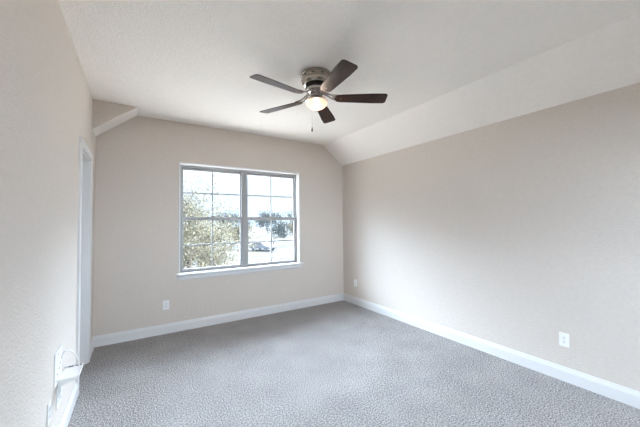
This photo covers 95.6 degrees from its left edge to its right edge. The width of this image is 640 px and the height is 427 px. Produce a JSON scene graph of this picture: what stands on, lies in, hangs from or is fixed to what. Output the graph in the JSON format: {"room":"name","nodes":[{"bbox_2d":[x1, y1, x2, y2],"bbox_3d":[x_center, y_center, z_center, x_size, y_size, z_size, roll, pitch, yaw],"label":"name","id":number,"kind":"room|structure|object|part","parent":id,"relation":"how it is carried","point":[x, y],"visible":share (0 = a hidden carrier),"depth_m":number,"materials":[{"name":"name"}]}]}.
{"room":"empty bedroom","nodes":[
{"label":"empty bedroom","id":0,"kind":"room"},
{"bbox_2d":[0,0,95,426],"bbox_3d":[-1.237,0.072,1.067,0.140,2.741,5.300,1,-2,-32],"label":"wall","id":1,"kind":"structure","parent":0,"point":[46,101],"depth_m":1.41,"materials":[{"name":"beige paint"}]},
{"bbox_2d":[47,399,51,426],"bbox_3d":[-1.510,1.110,1.621,0.009,0.118,0.072,1,-2,-32],"label":"wall outlet","id":2,"kind":"object","parent":1,"relation":"attached to","point":[49,403],"visible":1,"depth_m":1.61,"materials":[{"name":"white plastic"}]},
{"bbox_2d":[56,386,60,409],"bbox_3d":[-1.639,1.144,1.823,0.009,0.118,0.120,1,-2,-32],"label":"wall outlet","id":3,"kind":"object","parent":1,"relation":"attached to","point":[58,392],"visible":0.94,"depth_m":1.79,"materials":[{"name":"white plastic"}]},
{"bbox_2d":[54,344,83,387],"bbox_3d":[-1.598,0.960,1.855,0.108,0.230,0.260,1,-2,-32],"label":"wall bracket","id":4,"kind":"object","parent":1,"relation":"attached to","point":[70,373],"visible":1,"depth_m":1.83,"materials":[{"name":"white plastic"}]},
{"bbox_3d":[-1.621,0.941,1.797,0.007,0.195,0.185,1,-2,-32],"label":"mounting plate","id":5,"kind":"part","parent":4,"relation":"part of","materials":[{"name":"white plastic"}]},
{"bbox_3d":[-1.631,0.953,1.900,0.015,0.135,0.107,-1,-2,24],"label":"cord","id":6,"kind":"part","parent":4,"relation":"part of","materials":[{"name":"white plastic"}]},
{"bbox_2d":[58,363,83,381],"bbox_3d":[-1.613,1.028,1.885,0.101,0.018,0.190,1,-2,-32],"label":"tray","id":7,"kind":"object","parent":4,"relation":"on","point":[70,373],"depth_m":1.87,"materials":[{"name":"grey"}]},
{"bbox_2d":[59,337,93,426],"bbox_3d":[-1.160,1.382,1.070,0.015,0.122,5.300,1,-2,-32],"label":"baseboard","id":8,"kind":"structure","parent":1,"relation":"attached to","point":[64,422],"depth_m":2.13,"materials":[{"name":"white paint"}]},
{"bbox_2d":[75,136,92,394],"bbox_3d":[-2.241,0.434,2.663,0.158,2.130,0.750,1,-2,-32],"label":"door","id":9,"kind":"structure","parent":1,"relation":"in","point":[85,180],"depth_m":2.92,"materials":[{"name":"white paint"}]},
{"bbox_2d":[92,100,137,135],"bbox_3d":[-2.353,-1.060,3.357,0.409,0.323,0.307,1,-2,-32],"label":"wall","id":10,"kind":"structure","parent":0,"point":[105,115],"depth_m":3.22,"materials":[{"name":"paint"}]},
{"bbox_2d":[93,116,343,335],"bbox_3d":[-1.129,0.168,4.354,3.844,2.741,0.140,1,-2,-32],"label":"wall","id":11,"kind":"structure","parent":0,"point":[136,216],"depth_m":3.78,"materials":[{"name":"beige paint"}]},
{"bbox_2d":[163,300,168,309],"bbox_3d":[-1.963,1.168,3.703,0.072,0.118,0.009,1,-2,-32],"label":"wall outlet","id":12,"kind":"object","parent":11,"relation":"attached to","point":[166,302],"visible":1,"depth_m":3.70,"materials":[{"name":"white plastic"}]},
{"bbox_2d":[93,293,343,346],"bbox_3d":[-1.075,1.475,4.251,3.564,0.122,0.015,1,-2,-32],"label":"baseboard","id":13,"kind":"structure","parent":11,"relation":"attached to","point":[118,337],"depth_m":3.94,"materials":[{"name":"white paint"}]},
{"bbox_2d":[176,162,302,279],"bbox_3d":[-1.112,0.102,4.332,1.864,1.556,0.190,1,-2,-32],"label":"window","id":14,"kind":"structure","parent":11,"relation":"in","point":[244,266],"depth_m":4.32,"materials":[{"name":"white paint"}]},
{"bbox_3d":[-1.537,-0.265,4.156,0.817,0.724,0.024,1,-2,-32],"label":"sash","id":15,"kind":"part","parent":14,"relation":"part of","materials":[{"name":"clear glass"}]},
{"bbox_3d":[-1.516,0.416,4.114,0.817,0.732,0.024,1,-2,-32],"label":"sash","id":16,"kind":"part","parent":14,"relation":"part of","materials":[{"name":"clear glass"}]},
{"bbox_3d":[-0.781,-0.258,4.635,0.816,0.724,0.024,1,-2,-32],"label":"sash","id":17,"kind":"part","parent":14,"relation":"part of","materials":[{"name":"clear glass"}]},
{"bbox_3d":[-0.761,0.423,4.593,0.816,0.732,0.024,1,-2,-32],"label":"sash","id":18,"kind":"part","parent":14,"relation":"part of","materials":[{"name":"clear glass"}]},
{"bbox_2d":[58,0,639,144],"bbox_3d":[0.308,-1.357,2.109,3.844,0.150,5.600,1,-2,-32],"label":"ceiling","id":19,"kind":"structure","parent":0,"point":[194,62],"depth_m":2.24,"materials":[{"name":"paint"}]},
{"bbox_2d":[250,59,387,131],"bbox_3d":[-0.048,-1.017,2.599,1.212,0.495,1.231,1,-2,-32],"label":"ceiling fan","id":20,"kind":"object","parent":19,"relation":"hanging from","point":[317,81],"visible":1,"depth_m":2.55,"materials":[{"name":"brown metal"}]},
{"bbox_3d":[-0.336,-1.050,2.372,0.475,0.006,0.138,1,10,-41],"label":"blade","id":21,"kind":"part","parent":20,"relation":"part of","materials":[{"name":"brown wood"}]},
{"bbox_3d":[-0.378,-1.035,2.843,0.475,0.006,0.138,-2,10,31],"label":"blade","id":22,"kind":"part","parent":20,"relation":"part of","materials":[{"name":"brown wood"}]},
{"bbox_3d":[-0.034,-1.144,2.640,0.200,0.028,0.200,1,-2,-32],"label":"motor","id":23,"kind":"part","parent":20,"relation":"part of","materials":[{"name":"grey metal"}]},
{"bbox_3d":[-0.032,-0.980,2.635,0.192,0.072,0.192,1,-2,-32],"label":"lamp shade","id":24,"kind":"part","parent":20,"relation":"part of","materials":[{"name":"white glass"}]},
{"bbox_3d":[0.058,-1.034,3.029,0.138,0.006,0.475,-13,-4,12],"label":"blade","id":25,"kind":"part","parent":20,"relation":"part of","materials":[{"name":"brown wood"}]},
{"bbox_3d":[0.126,-1.057,2.267,0.138,0.006,0.475,13,-7,-22],"label":"blade","id":26,"kind":"part","parent":20,"relation":"part of","materials":[{"name":"brown wood"}]},
{"bbox_3d":[0.370,-1.048,2.647,0.475,0.006,0.138,-1,-14,-1],"label":"blade","id":27,"kind":"part","parent":20,"relation":"part of","materials":[{"name":"brown wood"}]},
{"bbox_2d":[68,300,639,426],"bbox_3d":[0.335,1.532,2.024,3.844,0.150,5.600,1,-2,-32],"label":"floor","id":28,"kind":"structure","parent":0,"point":[342,363],"depth_m":2.54,"materials":[{"name":"carpet"}]},
{"bbox_2d":[323,12,639,165],"bbox_3d":[1.648,-1.109,2.938,0.409,0.323,5.300,1,-2,-32],"label":"ceiling","id":29,"kind":"structure","parent":0,"point":[605,59],"depth_m":2.66,"materials":[{"name":"paint"}]},
{"bbox_2d":[342,82,639,391],"bbox_3d":[1.891,0.102,3.050,0.140,2.741,5.300,1,-2,-32],"label":"wall","id":30,"kind":"structure","parent":0,"point":[516,233],"depth_m":2.81,"materials":[{"name":"beige paint"}]},
{"bbox_2d":[344,293,639,408],"bbox_3d":[1.838,1.410,2.970,0.015,0.122,5.300,1,-2,-32],"label":"baseboard","id":31,"kind":"structure","parent":30,"relation":"attached to","point":[628,396],"depth_m":2.80,"materials":[{"name":"white paint"}]},
{"bbox_2d":[559,332,569,347],"bbox_3d":[2.125,1.099,2.527,0.009,0.118,0.072,1,-2,-32],"label":"wall outlet","id":32,"kind":"object","parent":30,"relation":"attached to","point":[563,337],"visible":1,"depth_m":2.52,"materials":[{"name":"white plastic"}]},
{"label":"outside","id":33,"kind":"structure","parent":0,"visible":0},
{"bbox_2d":[184,227,293,268],"bbox_3d":[-21.553,8.819,133.174,400.000,0.200,360.000,1,-2,-32],"label":"ground","id":34,"kind":"structure","parent":33,"point":[283,244],"depth_m":57.79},
{"bbox_2d":[213,207,238,235],"bbox_3d":[-30.320,2.713,97.550,12.747,10.088,16.524,1,-2,-32],"label":"tree","id":35,"kind":"object","parent":34,"relation":"on","point":[235,214],"visible":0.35,"depth_m":96.78,"materials":[{"name":"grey plant"}]},
{"bbox_2d":[223,225,251,247],"bbox_3d":[-13.826,3.854,48.871,5.716,4.637,4.944,1,-2,-32],"label":"tree","id":36,"kind":"object","parent":34,"relation":"on","point":[238,228],"visible":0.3,"depth_m":48.84,"materials":[{"name":"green plant"}]},
{"bbox_2d":[224,214,254,239],"bbox_3d":[-16.705,3.313,60.084,6.368,6.432,6.158,1,-2,-32],"label":"tree","id":37,"kind":"object","parent":34,"relation":"on","point":[249,223],"visible":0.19,"depth_m":59.73,"materials":[{"name":"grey plant"}]},
{"bbox_2d":[252,210,283,235],"bbox_3d":[-17.933,3.108,103.133,12.628,9.396,12.696,1,-2,-32],"label":"tree","id":38,"kind":"object","parent":34,"relation":"on","point":[263,214],"visible":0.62,"depth_m":100.96,"materials":[{"name":"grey plant"}]},
{"bbox_2d":[267,220,290,244],"bbox_3d":[-8.900,3.212,59.568,5.412,6.458,6.142,1,-2,-32],"label":"tree","id":39,"kind":"object","parent":34,"relation":"on","point":[280,229],"visible":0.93,"depth_m":58.93,"materials":[{"name":"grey plant"}]},
{"bbox_2d":[283,210,292,223],"bbox_3d":[-8.256,2.693,113.752,12.503,10.672,12.664,1,-2,-32],"label":"tree","id":40,"kind":"object","parent":34,"relation":"on","point":[290,214],"visible":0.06,"depth_m":113.09,"materials":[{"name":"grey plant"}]},
{"bbox_2d":[285,221,292,234],"bbox_3d":[-6.192,3.711,67.127,6.140,5.856,6.369,1,-2,-44],"label":"tree","id":41,"kind":"object","parent":34,"relation":"on","point":[290,226],"visible":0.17,"depth_m":67.07,"materials":[{"name":"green plant"}]},
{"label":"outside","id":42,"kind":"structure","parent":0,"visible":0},
{"bbox_3d":[-6.197,5.054,13.739,26.000,0.020,20.300,1,-2,-32],"label":"driveway","id":43,"kind":"object","parent":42,"visible":0},
{"bbox_2d":[183,173,269,268],"bbox_3d":[-4.652,1.697,10.392,4.931,6.515,4.807,-2,-2,33],"label":"tree","id":44,"kind":"object","parent":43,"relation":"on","point":[204,237],"visible":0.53,"depth_m":9.75,"materials":[{"name":"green plant"}]},
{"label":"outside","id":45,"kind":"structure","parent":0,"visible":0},
{"bbox_2d":[216,250,293,258],"bbox_3d":[-11.976,5.960,43.390,42.048,0.060,3.000,-2,-2,32],"label":"sidewalk","id":46,"kind":"structure","parent":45,"point":[249,253],"depth_m":40.05,"materials":[{"name":"concrete"}]},
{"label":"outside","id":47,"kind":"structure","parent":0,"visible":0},
{"bbox_2d":[210,244,293,253],"bbox_3d":[-7.135,6.090,48.825,42.048,0.030,7.000,-2,-2,32],"label":"street","id":48,"kind":"structure","parent":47,"point":[277,249],"depth_m":48.89,"materials":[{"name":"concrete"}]},
{"bbox_2d":[249,242,275,250],"bbox_3d":[-9.449,5.347,47.992,4.511,1.449,1.800,-2,-2,32],"label":"parked car","id":49,"kind":"object","parent":48,"relation":"on","point":[259,245],"visible":0.82,"depth_m":47.21,"materials":[{"name":"grey paint"}]}
]}

